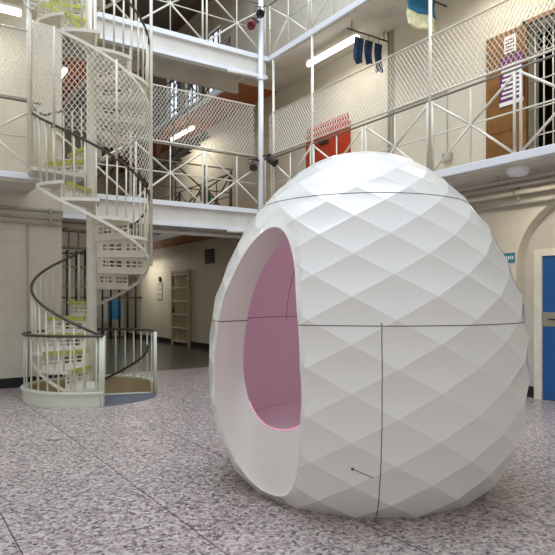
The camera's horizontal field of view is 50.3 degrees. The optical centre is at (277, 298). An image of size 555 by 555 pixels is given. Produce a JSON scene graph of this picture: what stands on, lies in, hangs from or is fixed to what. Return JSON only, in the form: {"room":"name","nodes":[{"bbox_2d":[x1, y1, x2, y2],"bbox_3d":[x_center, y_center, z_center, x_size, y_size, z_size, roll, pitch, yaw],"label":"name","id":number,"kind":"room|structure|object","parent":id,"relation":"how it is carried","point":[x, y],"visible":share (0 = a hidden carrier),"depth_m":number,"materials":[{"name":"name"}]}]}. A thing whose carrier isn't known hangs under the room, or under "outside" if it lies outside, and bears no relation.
{"room":"prison interior","nodes":[
{"label":"prison interior","id":0,"kind":"room"},
{"bbox_2d":[0,177,38,194],"bbox_3d":[-8.406,-1.782,6.296,10.930,0.125,1.120,0,0,-34],"label":"floor","id":1,"kind":"structure","parent":0,"point":[7,185],"depth_m":9.00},
{"bbox_2d":[0,170,42,180],"bbox_3d":[-8.072,-1.805,5.810,10.950,0.090,0.060,0,0,-34],"label":"trim","id":2,"kind":"structure","parent":1,"relation":"attached to","point":[6,174],"depth_m":8.61,"materials":[{"name":"white metal"}]},
{"bbox_2d":[0,96,41,166],"bbox_3d":[-5.325,-2.380,7.628,4.320,1.089,0.040,0,0,-34],"label":"walkway railing","id":3,"kind":"object","parent":2,"relation":"on","point":[3,97],"visible":0.56,"depth_m":8.65,"materials":[{"name":"grey metal"}]},
{"bbox_2d":[0,0,28,172],"bbox_3d":[-5.300,-3.150,7.645,4.000,2.600,0.048,0,0,-34],"label":"mesh screen","id":4,"kind":"object","parent":3,"relation":"attached to","point":[2,25],"visible":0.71,"depth_m":8.67,"materials":[{"name":"silver metal"}]},
{"bbox_2d":[0,0,61,378],"bbox_3d":[-8.575,-3.550,7.066,11.500,10.000,0.350,0,0,-34],"label":"wall","id":5,"kind":"structure","parent":0,"point":[45,242],"depth_m":9.75,"materials":[{"name":"paint"}]},
{"bbox_2d":[27,225,28,375],"bbox_3d":[-4.131,0.025,9.774,0.024,2.510,0.021,0,0,-34],"label":"pipe","id":6,"kind":"object","parent":5,"relation":"attached to","point":[27,225],"visible":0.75,"depth_m":9.78,"materials":[{"name":"beige metal"}]},
{"bbox_2d":[0,375,61,388],"bbox_3d":[-8.472,1.370,6.912,11.500,0.160,0.020,0,0,-34],"label":"baseboard","id":7,"kind":"structure","parent":5,"relation":"attached to","point":[6,382],"depth_m":9.66,"materials":[{"name":"black"}]},
{"bbox_2d":[0,221,61,226],"bbox_3d":[-6.378,-1.250,8.277,6.500,0.050,0.055,0,0,-34],"label":"pipe","id":8,"kind":"object","parent":5,"relation":"attached to","point":[48,224],"visible":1,"depth_m":9.80,"materials":[{"name":"beige metal"}]},
{"bbox_2d":[0,205,62,213],"bbox_3d":[-6.368,-1.480,8.263,6.500,0.080,0.090,0,0,-34],"label":"pipe","id":9,"kind":"object","parent":5,"relation":"attached to","point":[50,210],"visible":1,"depth_m":9.76,"materials":[{"name":"beige metal"}]},
{"bbox_2d":[0,214,62,220],"bbox_3d":[-6.373,-1.350,8.270,6.500,0.064,0.072,0,0,-34],"label":"pipe","id":10,"kind":"object","parent":5,"relation":"attached to","point":[1,215],"visible":1,"depth_m":9.78,"materials":[{"name":"beige metal"}]},
{"bbox_2d":[62,191,257,230],"bbox_3d":[-1.965,-1.615,11.231,4.120,0.470,0.140,0,0,-34],"label":"trim","id":11,"kind":"structure","parent":5,"relation":"attached to","point":[165,212],"depth_m":11.25,"materials":[{"name":"white"}]},
{"bbox_2d":[50,126,266,206],"bbox_3d":[-2.024,-2.380,11.156,4.320,1.089,0.040,0,0,-34],"label":"walkway railing","id":12,"kind":"object","parent":11,"relation":"on","point":[170,172],"visible":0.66,"depth_m":11.42,"materials":[{"name":"grey metal"}]},
{"bbox_2d":[128,46,254,196],"bbox_3d":[-1.598,-3.215,11.438,2.720,2.730,0.048,0,0,-34],"label":"mesh screen","id":13,"kind":"object","parent":12,"relation":"attached to","point":[164,87],"visible":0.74,"depth_m":11.43,"materials":[{"name":"silver metal"}]},
{"bbox_2d":[79,11,266,79],"bbox_3d":[-1.965,-4.815,11.231,4.120,0.470,0.140,0,0,-34],"label":"trim","id":14,"kind":"structure","parent":5,"relation":"attached to","point":[166,43],"depth_m":11.30,"materials":[{"name":"white metal"}]},
{"bbox_2d":[111,0,266,55],"bbox_3d":[-2.024,-5.580,11.156,4.320,1.089,0.040,0,0,-34],"label":"walkway railing","id":15,"kind":"object","parent":14,"relation":"on","point":[170,3],"visible":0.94,"depth_m":11.57,"materials":[{"name":"grey metal"}]},
{"bbox_2d":[62,65,67,77],"bbox_3d":[-4.811,-4.812,12.885,0.100,0.215,1.500,0,0,-34],"label":"lamp","id":16,"kind":"object","parent":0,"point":[66,67],"visible":0.28,"depth_m":12.27,"materials":[{"name":"white"}]},
{"bbox_2d":[62,76,123,336],"bbox_3d":[-8.283,-3.550,21.800,5.950,10.000,0.300,0,0,-34],"label":"wall","id":17,"kind":"structure","parent":0,"point":[68,149],"depth_m":22.20,"materials":[{"name":"paint"}]},
{"bbox_2d":[62,0,369,168],"bbox_3d":[0.575,-4.995,8.535,2.980,0.150,31.600,0,0,-34],"label":"trim","id":18,"kind":"structure","parent":17,"relation":"attached to","point":[356,4],"depth_m":11.52,"materials":[{"name":"white metal"}]},
{"bbox_2d":[102,34,230,156],"bbox_3d":[-3.860,-5.580,17.880,0.042,1.089,10.080,0,0,-34],"label":"walkway railing","id":19,"kind":"object","parent":18,"relation":"on","point":[229,36],"visible":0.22,"depth_m":16.21,"materials":[{"name":"grey metal"}]},
{"bbox_2d":[268,0,334,54],"bbox_3d":[1.803,-5.580,9.324,0.042,1.089,7.200,0,0,-34],"label":"walkway railing","id":20,"kind":"object","parent":18,"relation":"on","point":[309,4],"visible":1,"depth_m":11.63,"materials":[{"name":"grey metal"}]},
{"bbox_2d":[68,143,554,249],"bbox_3d":[0.575,-1.795,8.535,2.980,0.150,31.600,0,0,-34],"label":"trim","id":21,"kind":"structure","parent":17,"relation":"attached to","point":[548,149],"depth_m":7.77,"materials":[{"name":"white"}]},
{"bbox_2d":[100,174,230,245],"bbox_3d":[-3.860,-2.380,17.880,0.042,1.089,10.080,0,0,-34],"label":"walkway railing","id":22,"kind":"object","parent":21,"relation":"on","point":[179,195],"visible":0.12,"depth_m":14.56,"materials":[{"name":"grey metal"}]},
{"bbox_2d":[200,191,211,204],"bbox_3d":[-1.809,-2.365,14.872,0.329,0.670,0.114,0,0,-34],"label":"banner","id":23,"kind":"object","parent":22,"relation":"hanging from","point":[209,197],"visible":0.23,"depth_m":14.85,"materials":[{"name":"green fabric"}]},
{"bbox_2d":[270,54,554,196],"bbox_3d":[2.637,-2.380,8.065,0.042,1.089,10.080,0,0,-34],"label":"walkway railing","id":24,"kind":"object","parent":21,"relation":"on","point":[471,123],"visible":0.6,"depth_m":8.22,"materials":[{"name":"grey metal"}]},
{"bbox_2d":[268,0,554,195],"bbox_3d":[2.598,-3.395,8.123,0.048,3.090,10.080,0,0,-34],"label":"mesh screen","id":25,"kind":"object","parent":24,"relation":"attached to","point":[430,36],"visible":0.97,"depth_m":8.92,"materials":[{"name":"silver metal"}]},
{"bbox_2d":[64,336,208,376],"bbox_3d":[-5.074,1.500,17.088,5.800,0.100,11.500,0,0,-34],"label":"floor","id":26,"kind":"structure","parent":0,"point":[170,356],"depth_m":14.90,"materials":[{"name":"grey concrete"}]},
{"bbox_2d":[62,229,101,366],"bbox_3d":[-4.244,-0.005,12.301,1.100,2.890,0.300,0,0,-34],"label":"rack","id":27,"kind":"object","parent":26,"relation":"on","point":[68,247],"visible":0.22,"depth_m":12.25,"materials":[{"name":"black metal"}]},
{"bbox_2d":[62,246,85,249],"bbox_3d":[-4.244,-1.065,12.301,1.100,0.030,0.300,0,0,-33],"label":"shelf","id":28,"kind":"object","parent":27,"relation":"attached to","point":[63,247],"depth_m":12.24,"materials":[{"name":"metal"}]},
{"bbox_2d":[62,266,85,267],"bbox_3d":[-4.244,-0.665,12.301,1.100,0.030,0.300,0,0,-33],"label":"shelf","id":29,"kind":"object","parent":27,"relation":"attached to","point":[62,266],"depth_m":12.19,"materials":[{"name":"grey metal"}]},
{"bbox_2d":[62,285,85,286],"bbox_3d":[-4.244,-0.265,12.301,1.100,0.030,0.300,0,0,-33],"label":"shelf","id":30,"kind":"object","parent":27,"relation":"attached to","point":[62,285],"depth_m":12.15,"materials":[{"name":"grey metal"}]},
{"bbox_2d":[62,229,101,233],"bbox_3d":[-4.244,-1.415,12.301,1.100,0.030,0.300,0,0,-33],"label":"shelf","id":31,"kind":"object","parent":27,"relation":"attached to","point":[63,230],"depth_m":12.26,"materials":[{"name":"white metal"}]},
{"bbox_2d":[62,250,142,340],"bbox_3d":[-7.096,-0.110,20.007,5.250,3.080,0.061,0,0,-34],"label":"gate","id":32,"kind":"object","parent":26,"relation":"on","point":[66,252],"visible":0.34,"depth_m":20.79,"materials":[{"name":"black metal"}]},
{"bbox_2d":[108,299,121,338],"bbox_3d":[-5.985,0.725,21.725,0.500,1.450,0.080,0,0,-34],"label":"display board","id":33,"kind":"object","parent":26,"relation":"on","point":[114,301],"visible":0.57,"depth_m":21.70,"materials":[{"name":"blue fabric"}]},
{"bbox_2d":[171,269,190,346],"bbox_3d":[-3.052,0.275,18.516,0.090,2.350,1.330,0,0,-34],"label":"gate","id":34,"kind":"object","parent":26,"relation":"on","point":[180,279],"visible":1,"depth_m":18.49,"materials":[{"name":"beige metal"}]},
{"bbox_2d":[62,219,237,233],"bbox_3d":[-2.324,-1.650,11.773,4.120,0.400,1.200,0,0,-34],"label":"floor","id":35,"kind":"structure","parent":0,"point":[64,220],"depth_m":12.46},
{"bbox_2d":[62,222,242,238],"bbox_3d":[-1.742,-1.505,11.918,5.250,0.450,0.095,0,0,-34],"label":"ceiling pipe","id":36,"kind":"object","parent":35,"relation":"hanging from","point":[64,224],"visible":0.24,"depth_m":11.71,"materials":[{"name":"beige metal"}]},
{"bbox_2d":[108,153,233,206],"bbox_3d":[-2.199,-2.380,12.527,2.880,1.089,0.040,0,0,-34],"label":"walkway railing","id":37,"kind":"object","parent":35,"relation":"on","point":[175,162],"visible":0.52,"depth_m":12.53,"materials":[{"name":"grey metal"}]},
{"bbox_2d":[62,34,243,93],"bbox_3d":[-2.324,-4.850,11.773,4.120,0.400,1.200,0,0,-34],"label":"floor","id":38,"kind":"structure","parent":0,"point":[167,68],"depth_m":12.51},
{"bbox_2d":[97,0,210,75],"bbox_3d":[-5.165,-8.600,17.088,5.950,0.100,11.600,0,0,-34],"label":"ceiling","id":39,"kind":"structure","parent":0,"point":[161,19],"depth_m":17.57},
{"bbox_2d":[62,0,449,172],"bbox_3d":[0.520,-4.982,8.499,5.250,0.125,31.600,0,0,-34],"label":"ceiling","id":40,"kind":"structure","parent":0,"point":[376,18],"depth_m":12.40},
{"bbox_2d":[170,124,194,140],"bbox_3d":[-2.745,-4.812,17.011,0.100,0.215,1.500,0,0,-34],"label":"lamp","id":41,"kind":"object","parent":40,"relation":"hanging from","point":[190,126],"visible":0.63,"depth_m":16.88,"materials":[{"name":"white plastic"}]},
{"bbox_2d":[306,30,359,66],"bbox_3d":[1.030,-4.787,11.235,0.100,0.265,1.500,0,0,-34],"label":"lamp","id":42,"kind":"object","parent":40,"relation":"hanging from","point":[348,40],"visible":0.8,"depth_m":11.12,"materials":[{"name":"white plastic"}]},
{"bbox_2d":[347,28,387,41],"bbox_3d":[1.634,-4.829,10.639,0.970,0.183,0.026,0,0,-34],"label":"rail","id":43,"kind":"object","parent":40,"relation":"hanging from","point":[347,28],"visible":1,"depth_m":10.60,"materials":[{"name":"brown metal"}]},
{"bbox_2d":[353,33,363,63],"bbox_3d":[1.442,-4.470,10.513,0.240,0.560,0.092,0,0,-34],"label":"garment","id":44,"kind":"object","parent":43,"relation":"hanging from","point":[358,42],"visible":1,"depth_m":10.49,"materials":[{"name":"blue fabric"}]},
{"bbox_2d":[364,36,372,64],"bbox_3d":[1.642,-4.490,10.645,0.218,0.520,0.093,0,0,-34],"label":"garment","id":45,"kind":"object","parent":43,"relation":"hanging from","point":[368,45],"visible":1,"depth_m":10.62,"materials":[{"name":"blue fabric"}]},
{"bbox_2d":[374,39,382,72],"bbox_3d":[1.843,-4.440,10.777,0.220,0.620,0.091,0,0,-34],"label":"garment","id":46,"kind":"object","parent":43,"relation":"hanging from","point":[377,47],"visible":0.84,"depth_m":10.75,"materials":[{"name":"blue fabric"}]},
{"bbox_3d":[2.370,-4.871,9.483,1.020,0.098,0.026,0,0,-33],"label":"rail","id":47,"kind":"object","parent":40,"relation":"attached to","visible":0},
{"bbox_2d":[406,0,435,33],"bbox_3d":[2.299,-4.560,9.435,0.680,0.540,0.093,0,0,-34],"label":"hanging towel","id":48,"kind":"object","parent":47,"relation":"hanging from","point":[417,10],"visible":0.82,"depth_m":9.39,"materials":[{"name":"blue fabric"}]},
{"bbox_2d":[0,367,554,554],"bbox_3d":[-1.010,1.450,0.711,17.100,0.001,20.300,0,0,-33],"label":"floor","id":49,"kind":"structure","parent":0,"point":[156,475],"depth_m":4.27,"materials":[{"name":"stone"}]},
{"bbox_2d":[226,0,264,232],"bbox_3d":[-0.628,-3.460,11.974,0.836,9.780,0.189,0,0,-34],"label":"post","id":50,"kind":"object","parent":49,"relation":"on","point":[260,77],"visible":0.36,"depth_m":12.10,"materials":[{"name":"white metal"}]},
{"bbox_2d":[247,17,259,29],"bbox_3d":[-0.456,-5.548,11.948,0.370,0.277,0.235,0,0,-34],"label":"spotlight","id":51,"kind":"object","parent":50,"relation":"attached to","point":[251,25],"visible":1,"depth_m":11.89,"materials":[{"name":"red metal"}]},
{"bbox_2d":[248,159,259,171],"bbox_3d":[-0.485,-2.708,11.996,0.216,0.276,0.332,0,0,12],"label":"spotlight","id":52,"kind":"object","parent":50,"relation":"attached to","point":[253,167],"visible":1,"depth_m":11.92,"materials":[{"name":"brown metal"}]},
{"bbox_2d":[255,6,264,18],"bbox_3d":[-0.365,-5.768,11.936,0.214,0.276,0.343,0,0,-23],"label":"spotlight","id":53,"kind":"object","parent":50,"relation":"attached to","point":[260,14],"visible":1,"depth_m":11.85,"materials":[{"name":"black metal"}]},
{"bbox_2d":[263,153,277,166],"bbox_3d":[-0.139,-2.811,12.041,0.227,0.270,0.368,0,0,-34],"label":"spotlight","id":54,"kind":"object","parent":50,"relation":"attached to","point":[272,161],"visible":1,"depth_m":11.97,"materials":[{"name":"black metal"}]},
{"bbox_2d":[209,151,530,517],"bbox_3d":[0.742,0.143,4.868,2.408,2.619,2.519,0,0,-41],"label":"pod","id":55,"kind":"object","parent":49,"relation":"on","point":[369,340],"visible":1,"depth_m":3.82,"materials":[{"name":"white plastic"}]},
{"bbox_2d":[62,154,554,249],"bbox_3d":[0.520,-1.782,8.499,5.250,0.125,31.600,0,0,-34],"label":"ceiling","id":56,"kind":"structure","parent":0,"point":[546,163],"depth_m":8.37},
{"bbox_2d":[97,96,209,196],"bbox_3d":[-3.151,-3.359,14.164,2.860,3.219,1.300,0,0,-34],"label":"staircase","id":57,"kind":"structure","parent":56,"relation":"on","point":[180,152],"depth_m":14.08,"materials":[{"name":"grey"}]},
{"bbox_2d":[455,170,554,191],"bbox_3d":[3.341,-1.657,7.907,0.070,0.127,13.500,0,0,-34],"label":"ceiling pipe","id":58,"kind":"object","parent":56,"relation":"hanging from","point":[497,182],"visible":0.5,"depth_m":8.16,"materials":[{"name":"beige metal"}]},
{"bbox_2d":[460,175,554,195],"bbox_3d":[3.507,-1.637,8.018,0.089,0.167,13.500,0,0,-34],"label":"ceiling pipe","id":59,"kind":"object","parent":56,"relation":"hanging from","point":[506,186],"visible":0.44,"depth_m":8.34,"materials":[{"name":"beige metal"}]},
{"bbox_2d":[466,181,554,202],"bbox_3d":[3.674,-1.599,8.128,0.099,0.242,13.500,0,0,-34],"label":"ceiling pipe","id":60,"kind":"object","parent":56,"relation":"hanging from","point":[515,192],"visible":0.39,"depth_m":8.49,"materials":[{"name":"beige metal"}]},
{"bbox_2d":[473,181,554,210],"bbox_3d":[3.732,-1.534,8.167,0.080,0.372,13.500,0,0,-34],"label":"ceiling pipe","id":61,"kind":"object","parent":56,"relation":"hanging from","point":[518,202],"visible":0.4,"depth_m":8.53,"materials":[{"name":"beige metal"}]},
{"bbox_2d":[506,166,529,176],"bbox_3d":[3.174,-1.665,7.797,0.300,0.110,0.300,0,0,-34],"label":"soffit light","id":62,"kind":"object","parent":56,"relation":"attached to","point":[518,171],"visible":1,"depth_m":7.69,"materials":[{"name":"white plastic"}]},
{"bbox_2d":[124,0,554,343],"bbox_3d":[2.855,-3.550,10.044,0.350,10.000,31.600,0,0,-34],"label":"wall","id":63,"kind":"structure","parent":0,"point":[512,228],"depth_m":12.37,"materials":[{"name":"paint"}]},
{"bbox_2d":[157,283,162,299],"bbox_3d":[-3.994,-0.250,20.052,0.022,0.560,0.450,0,0,-34],"label":"notice board","id":64,"kind":"object","parent":63,"relation":"attached to","point":[159,285],"visible":1,"depth_m":20.02,"materials":[{"name":"beige paper"}]},
{"bbox_2d":[123,332,208,348],"bbox_3d":[2.701,1.370,9.942,0.020,0.160,31.600,0,0,-34],"label":"baseboard","id":65,"kind":"structure","parent":63,"relation":"attached to","point":[159,339],"depth_m":19.28,"materials":[{"name":"black"}]},
{"bbox_2d":[170,80,177,116],"bbox_3d":[-3.298,-6.650,19.223,0.060,2.040,0.940,0,0,-34],"label":"window","id":66,"kind":"structure","parent":63,"relation":"in","point":[172,83],"depth_m":19.33,"materials":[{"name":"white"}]},
{"bbox_2d":[188,85,197,105],"bbox_3d":[-2.525,-6.650,18.056,0.060,2.040,0.940,0,0,-34],"label":"window","id":67,"kind":"structure","parent":63,"relation":"in","point":[195,87],"depth_m":18.15,"materials":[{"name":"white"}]},
{"bbox_2d":[205,248,213,263],"bbox_3d":[-1.958,-1.225,16.962,0.038,0.410,0.550,0,0,-34],"label":"air vent","id":68,"kind":"object","parent":63,"relation":"in","point":[209,253],"visible":1,"depth_m":16.93,"materials":[{"name":"grey metal"}]},
{"bbox_2d":[208,28,219,92],"bbox_3d":[-1.752,-6.650,16.888,0.060,2.040,0.940,0,0,-34],"label":"window","id":69,"kind":"structure","parent":63,"relation":"in","point":[216,39],"depth_m":16.95,"materials":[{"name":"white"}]},
{"bbox_2d":[306,111,350,167],"bbox_3d":[1.032,-2.800,12.405,0.075,1.900,1.450,0,0,-34],"label":"door","id":70,"kind":"structure","parent":63,"relation":"in","point":[328,146],"depth_m":12.29,"materials":[{"name":"red paint"}]},
{"bbox_2d":[387,30,392,153],"bbox_3d":[2.069,-3.385,10.861,0.037,3.070,0.127,0,0,-34],"label":"conduit","id":71,"kind":"object","parent":63,"relation":"attached to","point":[391,30],"visible":0.38,"depth_m":10.88,"materials":[{"name":"beige metal"}]},
{"bbox_2d":[396,90,447,151],"bbox_3d":[2.478,-2.934,10.270,0.018,1.049,1.208,0,0,-34],"label":"conduit","id":72,"kind":"object","parent":63,"relation":"attached to","point":[447,90],"visible":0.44,"depth_m":9.77,"materials":[{"name":"beige metal"}]},
{"bbox_2d":[442,152,452,162],"bbox_3d":[2.800,-2.340,9.756,0.060,0.140,0.180,0,0,-34],"label":"junction box","id":73,"kind":"object","parent":63,"relation":"attached to","point":[449,157],"visible":0.78,"depth_m":9.70,"materials":[{"name":"beige"}]},
{"bbox_2d":[504,253,514,262],"bbox_3d":[3.446,-0.613,8.820,0.014,0.145,0.215,0,0,-34],"label":"wall sign","id":74,"kind":"object","parent":63,"relation":"attached to","point":[510,257],"visible":0.7,"depth_m":8.79,"materials":[{"name":"teal plastic"}]},
{"bbox_2d":[486,8,554,158],"bbox_3d":[3.763,-2.940,8.313,0.088,2.180,1.910,0,0,-34],"label":"door","id":75,"kind":"structure","parent":63,"relation":"in","point":[500,129],"depth_m":8.83,"materials":[{"name":"brown wood"}]},
{"bbox_2d":[504,34,515,54],"bbox_3d":[3.432,-3.765,8.723,0.008,0.250,0.200,0,0,-34],"label":"notice","id":76,"kind":"object","parent":75,"relation":"attached to","point":[513,35],"visible":0.69,"depth_m":8.73,"materials":[{"name":"white paper"}]},
{"bbox_2d":[499,51,523,107],"bbox_3d":[3.443,-3.230,8.707,0.009,0.720,0.400,0,0,-34],"label":"poster","id":77,"kind":"object","parent":75,"relation":"attached to","point":[506,95],"visible":0.61,"depth_m":8.73,"materials":[{"name":"purple paper"}]},
{"bbox_2d":[529,17,554,147],"bbox_3d":[4.037,-2.921,8.152,0.032,2.122,1.220,0,0,-34],"label":"gate","id":78,"kind":"object","parent":63,"relation":"attached to","point":[552,47],"visible":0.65,"depth_m":8.47,"materials":[{"name":"white metal"}]},
{"bbox_2d":[524,208,554,399],"bbox_3d":[4.302,0.000,8.040,0.150,2.900,2.000,0,0,-34],"label":"wall","id":79,"kind":"structure","parent":0,"point":[543,237],"depth_m":8.72,"materials":[{"name":"paint"}]},
{"bbox_2d":[527,386,533,397],"bbox_3d":[3.737,1.370,8.739,0.020,0.160,0.210,0,0,-34],"label":"baseboard","id":80,"kind":"structure","parent":79,"relation":"attached to","point":[530,393],"depth_m":8.72,"materials":[{"name":"black"}]},
{"bbox_2d":[534,248,554,400],"bbox_3d":[4.126,0.365,8.079,0.100,2.170,1.320,0,0,-34],"label":"door","id":81,"kind":"structure","parent":79,"relation":"in","point":[544,259],"depth_m":8.51,"materials":[{"name":"blue wood"}]},
{"bbox_2d":[539,26,554,146],"bbox_3d":[4.751,-3.050,8.721,1.350,2.600,2.500,0,0,-34],"label":"wall","id":82,"kind":"structure","parent":0,"point":[548,63],"depth_m":9.96,"materials":[{"name":"grey"}]},
{"bbox_3d":[-8.406,-4.983,6.296,10.930,0.125,1.120,0,0,-33],"label":"floor","id":83,"kind":"structure","parent":0,"visible":0},
{"bbox_2d":[0,0,20,16],"bbox_3d":[-4.630,-4.662,8.807,1.500,0.515,0.100,0,0,-34],"label":"lamp","id":84,"kind":"object","parent":83,"relation":"hanging from","point":[7,8],"visible":1,"depth_m":9.11,"materials":[{"name":"white plastic"}]},
{"label":"floor","id":85,"kind":"structure","parent":0,"visible":0},
{"bbox_2d":[23,0,149,391],"bbox_3d":[-2.944,-2.225,8.979,1.801,9.850,2.115,0,0,-34],"label":"spiral staircase","id":86,"kind":"structure","parent":85,"relation":"on","point":[81,28],"depth_m":8.70,"materials":[{"name":"white metal"}]},
{"bbox_2d":[29,0,152,265],"bbox_3d":[-2.601,-3.525,8.374,1.740,6.050,0.759,0,0,-20],"label":"guard","id":87,"kind":"object","parent":86,"relation":"attached to","point":[150,104],"visible":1,"depth_m":8.22,"materials":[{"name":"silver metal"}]},
{"bbox_2d":[20,328,157,407],"bbox_3d":[-2.780,1.616,8.837,1.959,2.268,1.952,0,0,-34],"label":"guard","id":88,"kind":"object","parent":85,"relation":"on","point":[114,389],"visible":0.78,"depth_m":8.24,"materials":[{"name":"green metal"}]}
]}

